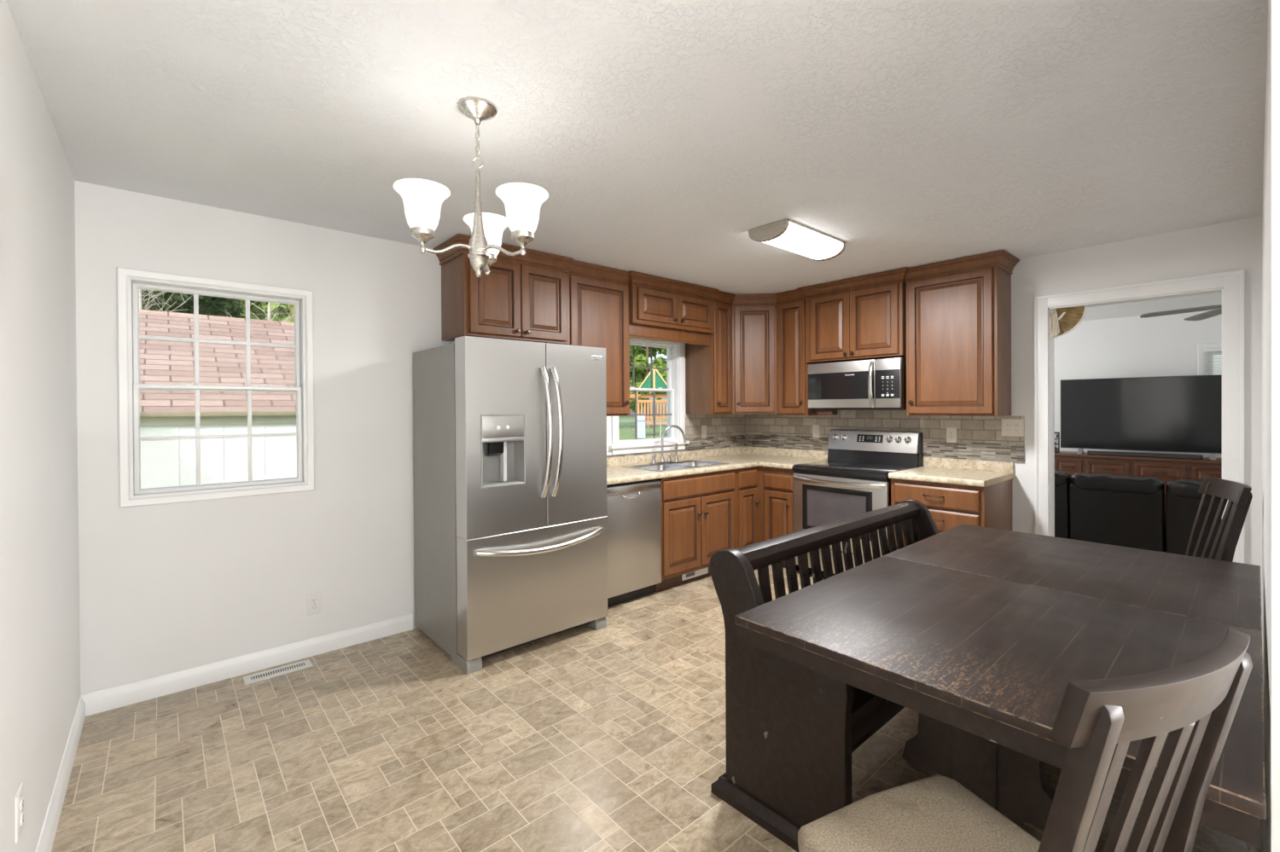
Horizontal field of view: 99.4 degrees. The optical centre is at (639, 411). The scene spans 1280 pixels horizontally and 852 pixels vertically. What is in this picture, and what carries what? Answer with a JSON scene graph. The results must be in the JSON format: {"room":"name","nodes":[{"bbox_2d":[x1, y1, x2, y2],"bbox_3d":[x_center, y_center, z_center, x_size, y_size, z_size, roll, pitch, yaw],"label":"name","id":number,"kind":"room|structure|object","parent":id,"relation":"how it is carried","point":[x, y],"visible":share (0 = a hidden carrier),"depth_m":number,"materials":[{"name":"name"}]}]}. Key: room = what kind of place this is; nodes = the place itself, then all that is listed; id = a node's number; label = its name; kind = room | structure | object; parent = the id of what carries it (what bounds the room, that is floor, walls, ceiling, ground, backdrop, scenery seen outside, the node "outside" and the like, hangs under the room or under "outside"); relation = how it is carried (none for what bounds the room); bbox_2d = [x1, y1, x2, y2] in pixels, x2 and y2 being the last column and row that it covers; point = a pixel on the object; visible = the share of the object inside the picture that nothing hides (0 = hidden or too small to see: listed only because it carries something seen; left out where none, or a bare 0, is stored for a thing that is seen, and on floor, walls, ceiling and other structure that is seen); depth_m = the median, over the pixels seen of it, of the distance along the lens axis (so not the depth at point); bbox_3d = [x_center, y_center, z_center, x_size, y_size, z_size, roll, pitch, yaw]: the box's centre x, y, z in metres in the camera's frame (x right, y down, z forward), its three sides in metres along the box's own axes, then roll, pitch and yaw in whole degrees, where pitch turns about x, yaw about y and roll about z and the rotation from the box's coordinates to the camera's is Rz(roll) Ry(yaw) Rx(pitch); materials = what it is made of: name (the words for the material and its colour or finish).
{"room":"eat-in kitchen","nodes":[
{"label":"eat-in kitchen","id":0,"kind":"room"},
{"bbox_2d":[0,0,80,851],"bbox_3d":[-0.463,0.173,-0.004,0.120,2.440,6.760,-1,0,-41],"label":"wall","id":1,"kind":"structure","parent":0,"point":[40,643],"depth_m":1.63,"materials":[{"name":"paint"}]},
{"bbox_2d":[14,782,23,843],"bbox_3d":[-1.615,1.044,1.414,0.010,0.118,0.072,-1,0,-41],"label":"wall outlet","id":2,"kind":"object","parent":1,"relation":"attached to","point":[19,799],"visible":1,"depth_m":1.40,"materials":[{"name":"white plastic"}]},
{"bbox_2d":[20,811,23,826],"bbox_3d":[-1.613,1.063,1.416,0.004,0.027,0.033,-1,0,-41],"label":"receptacle","id":3,"kind":"object","parent":2,"relation":"attached to","point":[21,812],"depth_m":1.41,"materials":[{"name":"white plastic"}]},
{"bbox_2d":[20,797,23,811],"bbox_3d":[-1.613,1.024,1.416,0.004,0.027,0.033,-1,0,-41],"label":"receptacle","id":4,"kind":"object","parent":2,"relation":"attached to","point":[21,798],"depth_m":1.41,"materials":[{"name":"white plastic"}]},
{"bbox_2d":[34,697,85,851],"bbox_3d":[-0.393,1.344,0.034,0.016,0.096,6.484,-1,0,-41],"label":"baseboard","id":5,"kind":"structure","parent":1,"relation":"attached to","point":[46,840],"depth_m":1.93,"materials":[{"name":"paint"}]},
{"bbox_2d":[74,180,685,695],"bbox_3d":[-0.818,0.152,4.093,5.000,2.440,0.140,-1,0,-41],"label":"wall","id":6,"kind":"structure","parent":0,"point":[169,588],"depth_m":2.90,"materials":[{"name":"paint"}]},
{"bbox_2d":[116,267,314,508],"bbox_3d":[-2.199,-0.116,2.867,0.800,1.131,0.156,-1,0,-41],"label":"window","id":7,"kind":"structure","parent":6,"relation":"in","point":[129,281],"depth_m":2.79,"materials":[{"name":"plastic"}]},
{"bbox_2d":[80,613,413,716],"bbox_3d":[-1.994,1.337,2.955,1.472,0.096,0.016,-1,0,-41],"label":"baseboard","id":8,"kind":"structure","parent":6,"relation":"attached to","point":[123,695],"depth_m":2.84,"materials":[{"name":"paint"}]},
{"bbox_2d":[306,592,321,616],"bbox_3d":[-1.851,1.093,3.084,0.072,0.118,0.010,-1,0,-41],"label":"wall outlet","id":9,"kind":"object","parent":6,"relation":"attached to","point":[313,601],"visible":1,"depth_m":3.08,"materials":[{"name":"white plastic"}]},
{"bbox_2d":[310,605,317,610],"bbox_3d":[-1.850,1.112,3.083,0.033,0.027,0.004,-1,0,-41],"label":"receptacle","id":10,"kind":"object","parent":9,"relation":"attached to","point":[312,607],"depth_m":3.08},
{"bbox_2d":[310,598,317,603],"bbox_3d":[-1.850,1.073,3.082,0.033,0.027,0.004,-1,0,-41],"label":"receptacle","id":11,"kind":"object","parent":9,"relation":"attached to","point":[312,600],"depth_m":3.08,"materials":[{"name":"white plastic"}]},
{"bbox_2d":[432,233,573,344],"bbox_3d":[-0.904,-0.765,3.649,0.822,0.590,0.407,-1,0,-41],"label":"upper cabinet","id":12,"kind":"object","parent":6,"relation":"attached to","point":[526,298],"visible":0.95,"depth_m":3.50,"materials":[{"name":"brown wood"}]},
{"bbox_2d":[569,260,629,416],"bbox_3d":[-0.387,-0.516,4.124,0.574,1.100,0.377,-1,0,-41],"label":"upper cabinet","id":13,"kind":"object","parent":6,"relation":"attached to","point":[599,299],"visible":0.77,"depth_m":4.04,"materials":[{"name":"brown wood"}]},
{"bbox_2d":[608,337,689,454],"bbox_3d":[0.053,-0.167,4.829,0.925,1.046,0.185,-1,0,-41],"label":"window","id":14,"kind":"structure","parent":6,"relation":"in","point":[675,352],"depth_m":4.97,"materials":[{"name":"plastic"}]},
{"bbox_2d":[628,270,718,345],"bbox_3d":[0.179,-0.829,4.598,1.007,0.485,0.413,-1,0,-41],"label":"upper cabinet","id":15,"kind":"object","parent":6,"relation":"attached to","point":[662,309],"visible":0.88,"depth_m":4.45,"materials":[{"name":"brown wood"}]},
{"bbox_2d":[606,435,745,457],"bbox_3d":[0.190,0.313,4.880,2.431,0.120,0.010,-1,0,-41],"label":"backsplash strip","id":16,"kind":"object","parent":6,"relation":"attached to","point":[708,443],"depth_m":5.30,"materials":[{"name":"tile"}]},
{"bbox_2d":[701,425,706,437],"bbox_3d":[0.621,0.194,5.247,0.072,0.118,0.009,-1,0,-41],"label":"wall outlet","id":17,"kind":"object","parent":6,"relation":"attached to","point":[703,427],"visible":1,"depth_m":5.24,"materials":[{"name":"beige plastic"}]},
{"bbox_2d":[685,290,735,414],"bbox_3d":[0.658,-0.527,5.044,0.292,1.100,0.377,-1,0,-41],"label":"upper cabinet","id":18,"kind":"object","parent":6,"relation":"attached to","point":[708,369],"visible":0.89,"depth_m":4.93,"materials":[{"name":"brown wood"}]},
{"bbox_2d":[685,413,745,438],"bbox_3d":[0.758,0.134,5.381,0.915,0.225,0.008,-1,0,-41],"label":"tile backsplash","id":19,"kind":"structure","parent":6,"relation":"attached to","point":[727,424],"depth_m":5.37,"materials":[{"name":"tile"}]},
{"bbox_2d":[732,293,777,413],"bbox_3d":[1.072,-0.530,5.228,0.645,1.100,0.647,-1,0,-41],"label":"upper cabinet","id":20,"kind":"object","parent":6,"relation":"attached to","point":[753,316],"visible":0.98,"depth_m":5.01,"materials":[{"name":"brown wood"}]},
{"bbox_2d":[5,0,1268,321],"bbox_3d":[2.896,-1.153,2.952,9.090,0.140,6.760,-1,0,-41],"label":"ceiling","id":21,"kind":"structure","parent":0,"point":[658,134],"depth_m":1.96,"materials":[{"name":"white paint"}]},
{"bbox_2d":[393,97,548,277],"bbox_3d":[-0.588,-0.762,1.855,0.465,0.587,0.494,-1,0,-41],"label":"chandelier","id":22,"kind":"object","parent":21,"relation":"hanging from","point":[422,199],"visible":1,"depth_m":1.79,"materials":[{"name":"white glass"}]},
{"bbox_2d":[748,218,845,261],"bbox_3d":[0.972,-1.029,3.317,0.662,0.090,0.260,-1,0,-41],"label":"ceiling light","id":23,"kind":"object","parent":21,"relation":"attached to","point":[786,234],"visible":1,"depth_m":3.20,"materials":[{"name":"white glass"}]},
{"bbox_2d":[763,222,842,259],"bbox_3d":[0.972,-1.029,3.317,0.606,0.078,0.244,-1,0,-41],"label":"diffuser","id":24,"kind":"object","parent":23,"relation":"attached to","point":[798,238],"depth_m":3.25,"materials":[{"name":"white plastic"}]},
{"bbox_2d":[1140,304,1221,320],"bbox_3d":[4.760,-0.955,4.296,1.135,0.291,1.165,-1,0,-41],"label":"ceiling fan","id":25,"kind":"object","parent":21,"relation":"hanging from","point":[1215,310],"visible":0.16,"depth_m":4.57,"materials":[{"name":"brown wood"}]},
{"bbox_2d":[51,564,1257,851],"bbox_3d":[1.410,1.423,1.646,5.091,0.101,6.760,-1,0,-41],"label":"floor","id":26,"kind":"structure","parent":0,"point":[583,738],"depth_m":2.17,"materials":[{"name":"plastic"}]},
{"bbox_2d":[242,659,313,685],"bbox_3d":[-1.923,1.382,2.887,0.300,0.006,0.106,-1,0,-41],"label":"floor vent","id":27,"kind":"object","parent":26,"relation":"in","point":[265,675],"visible":1,"depth_m":2.88,"materials":[{"name":"white metal"}]},
{"bbox_2d":[413,336,607,674],"bbox_3d":[-0.794,0.488,3.406,0.928,1.775,0.868,-1,0,-41],"label":"refrigerator","id":28,"kind":"object","parent":26,"relation":"on","point":[509,436],"visible":1,"depth_m":3.09,"materials":[{"name":"metal"}]},
{"bbox_2d":[606,478,661,607],"bbox_3d":[-0.249,0.932,4.043,0.596,0.874,0.628,-1,0,-41],"label":"dishwasher","id":29,"kind":"object","parent":26,"relation":"on","point":[633,509],"visible":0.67,"depth_m":3.86,"materials":[{"name":"grey metal"}]},
{"bbox_2d":[654,469,737,593],"bbox_3d":[0.311,0.926,4.547,0.898,0.873,0.658,-1,0,-41],"label":"base cabinet","id":30,"kind":"object","parent":26,"relation":"on","point":[699,512],"visible":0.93,"depth_m":4.27,"materials":[{"name":"brown wood"}]},
{"bbox_2d":[681,567,708,581],"bbox_3d":[0.448,1.302,4.379,0.300,0.066,0.010,-1,0,-41],"label":"register","id":31,"kind":"object","parent":30,"relation":"attached to","point":[705,571],"visible":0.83,"depth_m":4.37,"materials":[{"name":"beige metal"}]},
{"bbox_2d":[606,446,827,485],"bbox_3d":[0.505,0.431,4.507,2.465,0.114,0.982,-1,0,-41],"label":"countertop","id":32,"kind":"structure","parent":30,"relation":"on","point":[745,456],"depth_m":4.78,"materials":[{"name":"stone"}]},
{"bbox_2d":[649,424,686,464],"bbox_3d":[0.236,0.281,4.714,0.366,0.325,0.090,-1,0,-34],"label":"kitchen faucet","id":33,"kind":"object","parent":32,"relation":"on","point":[661,460],"visible":1,"depth_m":4.69,"materials":[{"name":"metal"}]},
{"bbox_2d":[621,459,729,471],"bbox_3d":[0.302,0.529,4.520,0.810,0.172,0.470,-1,0,-41],"label":"sink","id":34,"kind":"object","parent":32,"relation":"in","point":[686,464],"visible":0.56,"depth_m":4.57,"materials":[{"name":"metal"}]},
{"bbox_2d":[674,443,678,461],"bbox_3d":[0.319,0.363,4.801,0.040,0.158,0.040,-1,0,-41],"label":"sprayer","id":35,"kind":"object","parent":34,"relation":"on","point":[676,459],"visible":1,"depth_m":4.79,"materials":[{"name":"metal"}]},
{"bbox_2d":[737,466,759,547],"bbox_3d":[0.761,0.922,4.942,0.296,0.873,0.658,-1,0,-41],"label":"base cabinet","id":36,"kind":"object","parent":26,"relation":"on","point":[747,479],"visible":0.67,"depth_m":4.70,"materials":[{"name":"brown wood"}]},
{"bbox_2d":[758,466,798,571],"bbox_3d":[1.388,0.918,4.876,0.660,0.873,0.372,-1,0,-41],"label":"base cabinet","id":37,"kind":"object","parent":26,"relation":"on","point":[776,485],"visible":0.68,"depth_m":4.68,"materials":[{"name":"brown wood"}]},
{"bbox_2d":[709,499,938,851],"bbox_3d":[1.044,0.931,2.320,1.660,0.881,0.572,-1,0,-41],"label":"bench","id":38,"kind":"object","parent":26,"relation":"on","point":[793,730],"visible":0.54,"depth_m":1.85,"materials":[{"name":"brown wood"}]},
{"bbox_2d":[791,429,923,576],"bbox_3d":[1.753,0.759,4.421,0.692,1.192,0.785,-1,0,-41],"label":"range","id":39,"kind":"object","parent":26,"relation":"on","point":[853,480],"visible":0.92,"depth_m":4.35,"materials":[{"name":"silver metal"}]},
{"bbox_2d":[791,460,915,479],"bbox_3d":[1.729,0.464,4.402,0.549,0.046,0.783,-1,0,-41],"label":"cooktop","id":40,"kind":"object","parent":39,"relation":"in","point":[844,469],"depth_m":4.32,"materials":[{"name":"black glass"}]},
{"bbox_2d":[890,478,1012,550],"bbox_3d":[2.235,0.919,3.910,0.664,0.873,0.596,-1,0,-41],"label":"base cabinet","id":41,"kind":"object","parent":26,"relation":"on","point":[950,506],"visible":0.36,"depth_m":3.67,"materials":[{"name":"brown wood"}]},
{"bbox_2d":[888,457,1014,487],"bbox_3d":[2.241,0.424,3.909,0.648,0.114,0.613,-1,0,-41],"label":"countertop","id":42,"kind":"structure","parent":41,"relation":"on","point":[971,473],"depth_m":3.91,"materials":[{"name":"stone"}]},
{"bbox_2d":[734,523,1266,848],"bbox_3d":[1.351,0.989,1.874,1.910,0.765,1.048,-1,0,-41],"label":"dining table","id":43,"kind":"object","parent":26,"relation":"on","point":[980,632],"visible":0.77,"depth_m":1.51,"materials":[{"name":"brown wood"}]},
{"bbox_2d":[797,628,1252,851],"bbox_3d":[0.636,0.858,0.976,0.460,1.046,0.577,0,0,-23],"label":"dining chair","id":44,"kind":"object","parent":26,"relation":"on","point":[1196,702],"visible":1,"depth_m":0.77,"materials":[{"name":"brown wood"}]},
{"bbox_2d":[797,773,1040,851],"bbox_3d":[0.605,0.892,1.050,0.460,0.061,0.417,0,0,-23],"label":"seat cushion","id":45,"kind":"object","parent":44,"relation":"on","point":[936,813],"depth_m":1.13,"materials":[{"name":"beige fabric"}]},
{"bbox_2d":[1185,476,1252,562],"bbox_3d":[2.438,0.839,2.574,0.577,1.046,0.460,0,0,30],"label":"dining chair","id":46,"kind":"object","parent":26,"relation":"on","point":[1239,496],"visible":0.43,"depth_m":2.46,"materials":[{"name":"brown wood"}]},
{"bbox_2d":[776,215,1262,585],"bbox_3d":[3.291,0.133,3.300,0.120,2.440,6.760,-1,0,-41],"label":"wall","id":47,"kind":"structure","parent":0,"point":[1236,245],"depth_m":3.36,"materials":[{"name":"paint"}]},
{"bbox_2d":[774,289,826,415],"bbox_3d":[1.471,-0.524,4.983,0.371,1.115,0.322,-1,0,-41],"label":"upper cabinet","id":48,"kind":"object","parent":47,"relation":"attached to","point":[792,368],"visible":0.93,"depth_m":4.87,"materials":[{"name":"brown wood"}]},
{"bbox_2d":[812,424,820,437],"bbox_3d":[1.641,0.182,5.062,0.009,0.118,0.072,-1,0,-41],"label":"wall outlet","id":49,"kind":"object","parent":47,"relation":"attached to","point":[816,428],"visible":1,"depth_m":5.05,"materials":[{"name":"beige plastic"}]},
{"bbox_2d":[814,427,817,435],"bbox_3d":[1.640,0.182,5.060,0.004,0.066,0.034,-1,0,-41],"label":"receptacle","id":50,"kind":"object","parent":49,"relation":"attached to","point":[815,428],"depth_m":5.06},
{"bbox_2d":[797,267,908,363],"bbox_3d":[1.837,-0.756,4.538,0.406,0.650,0.934,-1,0,-41],"label":"upper cabinet","id":51,"kind":"object","parent":47,"relation":"attached to","point":[863,317],"visible":0.92,"depth_m":4.38,"materials":[{"name":"brown wood"}]},
{"bbox_2d":[808,357,906,414],"bbox_3d":[1.838,-0.193,4.511,0.448,0.441,0.788,-1,0,-41],"label":"microwave","id":52,"kind":"object","parent":51,"relation":"attached to","point":[873,384],"visible":0.99,"depth_m":4.35,"materials":[{"name":"silver metal"}]},
{"bbox_2d":[745,409,1023,444],"bbox_3d":[1.915,0.098,4.764,0.008,0.291,2.446,-1,0,-41],"label":"tile backsplash","id":53,"kind":"structure","parent":47,"relation":"attached to","point":[969,429],"depth_m":4.55,"materials":[{"name":"tile"}]},
{"bbox_2d":[745,434,1024,463],"bbox_3d":[1.916,0.299,4.765,0.010,0.130,2.447,-1,0,-41],"label":"backsplash strip","id":54,"kind":"object","parent":47,"relation":"attached to","point":[978,451],"depth_m":4.25,"materials":[{"name":"tile"}]},
{"bbox_2d":[946,427,956,442],"bbox_3d":[2.406,0.181,4.193,0.010,0.118,0.072,-1,0,-41],"label":"wall outlet","id":55,"kind":"object","parent":47,"relation":"attached to","point":[951,432],"visible":1,"depth_m":4.19,"materials":[{"name":"beige plastic"}]},
{"bbox_2d":[905,250,1019,416],"bbox_3d":[2.349,-0.526,3.986,0.371,1.110,0.656,-1,0,-41],"label":"upper cabinet","id":56,"kind":"object","parent":47,"relation":"attached to","point":[958,311],"visible":1,"depth_m":3.86,"materials":[{"name":"brown wood"}]},
{"bbox_2d":[1001,418,1023,436],"bbox_3d":[2.670,0.115,3.892,0.009,0.124,0.136,-1,0,-41],"label":"switch plate","id":57,"kind":"object","parent":47,"relation":"attached to","point":[1015,427],"visible":1,"depth_m":3.88,"materials":[{"name":"beige plastic"}]},
{"bbox_2d":[1006,423,1011,432],"bbox_3d":[2.654,0.115,3.908,0.004,0.066,0.033,-1,0,-41],"label":"receptacle","id":58,"kind":"object","parent":57,"relation":"attached to","point":[1008,425],"depth_m":3.91,"materials":[{"name":"beige plastic"}]},
{"bbox_2d":[1012,423,1018,432],"bbox_3d":[2.684,0.115,3.873,0.004,0.066,0.033,-1,0,-41],"label":"receptacle","id":59,"kind":"object","parent":57,"relation":"attached to","point":[1015,426],"depth_m":3.87,"materials":[{"name":"beige plastic"}]},
{"bbox_2d":[1050,306,1087,338],"bbox_3d":[2.895,-0.601,3.669,0.046,0.205,0.193,-1,0,-41],"label":"fan ornament","id":60,"kind":"object","parent":47,"relation":"attached to","point":[1063,321],"visible":1,"depth_m":3.68,"materials":[{"name":"brown wood"}]},
{"bbox_2d":[1034,269,1244,564],"bbox_3d":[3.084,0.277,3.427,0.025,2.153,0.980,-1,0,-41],"label":"trim","id":61,"kind":"structure","parent":47,"relation":"attached to","point":[1232,282],"depth_m":3.27,"materials":[{"name":"paint"}]},
{"bbox_2d":[1054,309,1221,458],"bbox_3d":[6.271,0.101,5.923,0.120,2.440,6.760,-1,0,-41],"label":"wall","id":62,"kind":"structure","parent":0,"point":[1136,346],"depth_m":6.38,"materials":[{"name":"paint"}]},
{"bbox_2d":[1197,342,1221,375],"bbox_3d":[6.575,-0.174,5.552,0.128,1.140,1.210,-1,0,-41],"label":"window","id":63,"kind":"structure","parent":62,"relation":"in","point":[1201,354],"depth_m":5.93,"materials":[{"name":"paint"}]},
{"bbox_2d":[1203,348,1221,375],"bbox_3d":[6.516,-0.182,5.500,0.025,0.997,1.120,-1,0,-41],"label":"window blind","id":64,"kind":"object","parent":63,"relation":"attached to","point":[1207,351],"visible":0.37,"depth_m":5.86,"materials":[{"name":"white plastic"}]},
{"bbox_2d":[1261,0,1270,851],"bbox_3d":[2.276,0.146,1.902,3.250,2.440,0.115,-1,0,-41],"label":"wall","id":65,"kind":"structure","parent":0,"point":[1265,503],"depth_m":1.51,"materials":[{"name":"paint"}]},
{"bbox_2d":[1257,819,1266,851],"bbox_3d":[2.274,1.318,1.987,3.160,0.096,0.016,-1,0,-41],"label":"baseboard","id":66,"kind":"structure","parent":65,"relation":"attached to","point":[1263,838],"depth_m":1.63,"materials":[{"name":"paint"}]},
{"bbox_2d":[1270,0,1279,851],"bbox_3d":[1.053,0.160,0.821,0.020,2.438,0.129,-1,0,-41],"label":"trim","id":67,"kind":"structure","parent":65,"relation":"attached to","point":[1275,4],"depth_m":0.86,"materials":[{"name":"paint"}]},
{"bbox_3d":[4.807,1.386,4.635,4.040,0.100,6.760,-1,0,-41],"label":"floor","id":68,"kind":"structure","parent":0,"visible":0},
{"bbox_2d":[1054,471,1221,558],"bbox_3d":[4.007,0.906,4.509,0.819,0.812,2.137,-1,0,-41],"label":"recliner sofa","id":69,"kind":"object","parent":68,"relation":"on","point":[1105,509],"visible":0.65,"depth_m":4.20,"materials":[{"name":"black leather"}]},
{"bbox_2d":[1054,471,1070,487],"bbox_3d":[3.414,0.571,4.747,0.246,0.139,0.558,-1,0,-41],"label":"cushion","id":70,"kind":"object","parent":69,"relation":"on","point":[1061,479],"depth_m":4.50,"materials":[{"name":"black leather"}]},
{"bbox_2d":[1070,472,1164,494],"bbox_3d":[3.788,0.572,4.322,0.248,0.137,0.561,-1,0,-41],"label":"cushion","id":71,"kind":"object","parent":69,"relation":"on","point":[1080,483],"depth_m":4.25,"materials":[{"name":"black leather"}]},
{"bbox_2d":[1165,479,1221,500],"bbox_3d":[4.167,0.573,3.891,0.246,0.137,0.563,-1,0,-41],"label":"cushion","id":72,"kind":"object","parent":69,"relation":"on","point":[1179,490],"depth_m":3.96,"materials":[{"name":"black leather"}]},
{"bbox_2d":[1054,451,1221,492],"bbox_3d":[5.551,0.907,5.942,0.508,0.835,2.460,-1,0,-41],"label":"media console","id":73,"kind":"object","parent":68,"relation":"on","point":[1166,470],"visible":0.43,"depth_m":5.82,"materials":[{"name":"brown wood"}]},
{"bbox_2d":[1054,431,1059,453],"bbox_3d":[4.989,0.367,6.549,0.090,0.245,0.130,-1,0,-44],"label":"picture frame","id":74,"kind":"object","parent":73,"relation":"on","point":[1056,434],"visible":0.37,"depth_m":6.49,"materials":[{"name":"black plastic"}]},
{"bbox_2d":[1054,433,1058,451],"bbox_3d":[4.966,0.367,6.526,0.006,0.221,0.110,-1,0,-44],"label":"picture","id":75,"kind":"object","parent":74,"relation":"attached to","point":[1056,434],"depth_m":6.50},
{"bbox_2d":[1060,374,1221,459],"bbox_3d":[5.537,0.056,5.983,1.430,0.868,0.240,0,0,45],"label":"television","id":76,"kind":"object","parent":73,"relation":"on","point":[1166,414],"visible":0.84,"depth_m":5.96,"materials":[{"name":"black plastic"}]},
{"bbox_2d":[1087,450,1203,459],"bbox_3d":[5.456,0.469,5.898,0.920,0.042,0.062,0,0,45],"label":"soundbar","id":77,"kind":"object","parent":73,"relation":"on","point":[1089,452],"visible":1,"depth_m":5.85,"materials":[{"name":"black plastic"}]},
{"label":"outside","id":78,"kind":"structure","parent":0,"visible":0},
{"bbox_2d":[618,418,667,440],"bbox_3d":[-7.915,1.223,31.271,70.000,0.320,50.000,-1,0,-41],"label":"ground","id":79,"kind":"structure","parent":78,"point":[627,424],"depth_m":29.81,"materials":[{"name":"green plant"}]},
{"bbox_2d":[139,289,191,312],"bbox_3d":[-9.158,-0.883,10.121,1.624,4.646,1.812,-1,0,-41],"label":"tree","id":80,"kind":"object","parent":79,"relation":"on","point":[141,299],"visible":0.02,"depth_m":9.98,"materials":[{"name":"grey plant"}]},
{"bbox_2d":[141,289,244,318],"bbox_3d":[-10.622,-1.583,11.955,2.654,6.049,2.829,0,0,-9],"label":"tree","id":81,"kind":"object","parent":79,"relation":"on","point":[217,306],"visible":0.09,"depth_m":11.70,"materials":[{"name":"green plant"}]},
{"bbox_2d":[139,309,296,488],"bbox_3d":[-6.573,0.126,7.029,8.800,2.927,5.373,-1,0,-41],"label":"outbuilding","id":82,"kind":"structure","parent":79,"relation":"on","point":[164,463],"depth_m":5.89,"materials":[{"name":"white"}]},
{"bbox_2d":[204,299,294,322],"bbox_3d":[-11.988,-2.815,15.914,5.333,8.479,5.292,-1,0,-41],"label":"tree","id":83,"kind":"object","parent":79,"relation":"on","point":[254,310],"visible":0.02,"depth_m":15.82,"materials":[{"name":"green plant"}]},
{"bbox_2d":[225,301,294,322],"bbox_3d":[-7.711,-0.961,11.191,1.691,4.772,1.552,-1,0,-41],"label":"tree","id":84,"kind":"object","parent":79,"relation":"on","point":[269,313],"visible":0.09,"depth_m":11.35,"materials":[{"name":"grey plant"}]},
{"bbox_2d":[285,304,294,322],"bbox_3d":[-7.909,-1.478,13.579,2.687,5.784,2.365,0,0,18],"label":"tree","id":85,"kind":"object","parent":79,"relation":"on","point":[288,305],"visible":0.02,"depth_m":12.63,"materials":[{"name":"green plant"}]},
{"bbox_2d":[629,350,644,414],"bbox_3d":[-0.345,-3.972,38.507,4.200,10.408,4.781,0,0,-13],"label":"tree","id":86,"kind":"object","parent":79,"relation":"on","point":[640,352],"visible":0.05,"depth_m":36.90,"materials":[{"name":"green plant"}]},
{"bbox_2d":[618,419,667,440],"bbox_3d":[0.753,0.790,19.904,10.056,0.970,0.056,-1,0,-41],"label":"fence","id":87,"kind":"object","parent":79,"relation":"on","point":[660,421],"visible":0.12,"depth_m":19.42,"materials":[{"name":"metal"}]},
{"bbox_2d":[629,345,667,428],"bbox_3d":[0.717,-3.504,32.403,4.381,9.527,4.100,0,0,24],"label":"tree","id":88,"kind":"object","parent":79,"relation":"on","point":[640,375],"visible":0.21,"depth_m":32.05,"materials":[{"name":"green plant"}]},
{"bbox_2d":[629,366,667,438],"bbox_3d":[-1.582,-0.407,22.970,6.000,3.008,3.749,0,0,0],"label":"playset","id":89,"kind":"object","parent":79,"relation":"on","point":[658,381],"visible":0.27,"depth_m":23.25,"materials":[{"name":"brown wood"}]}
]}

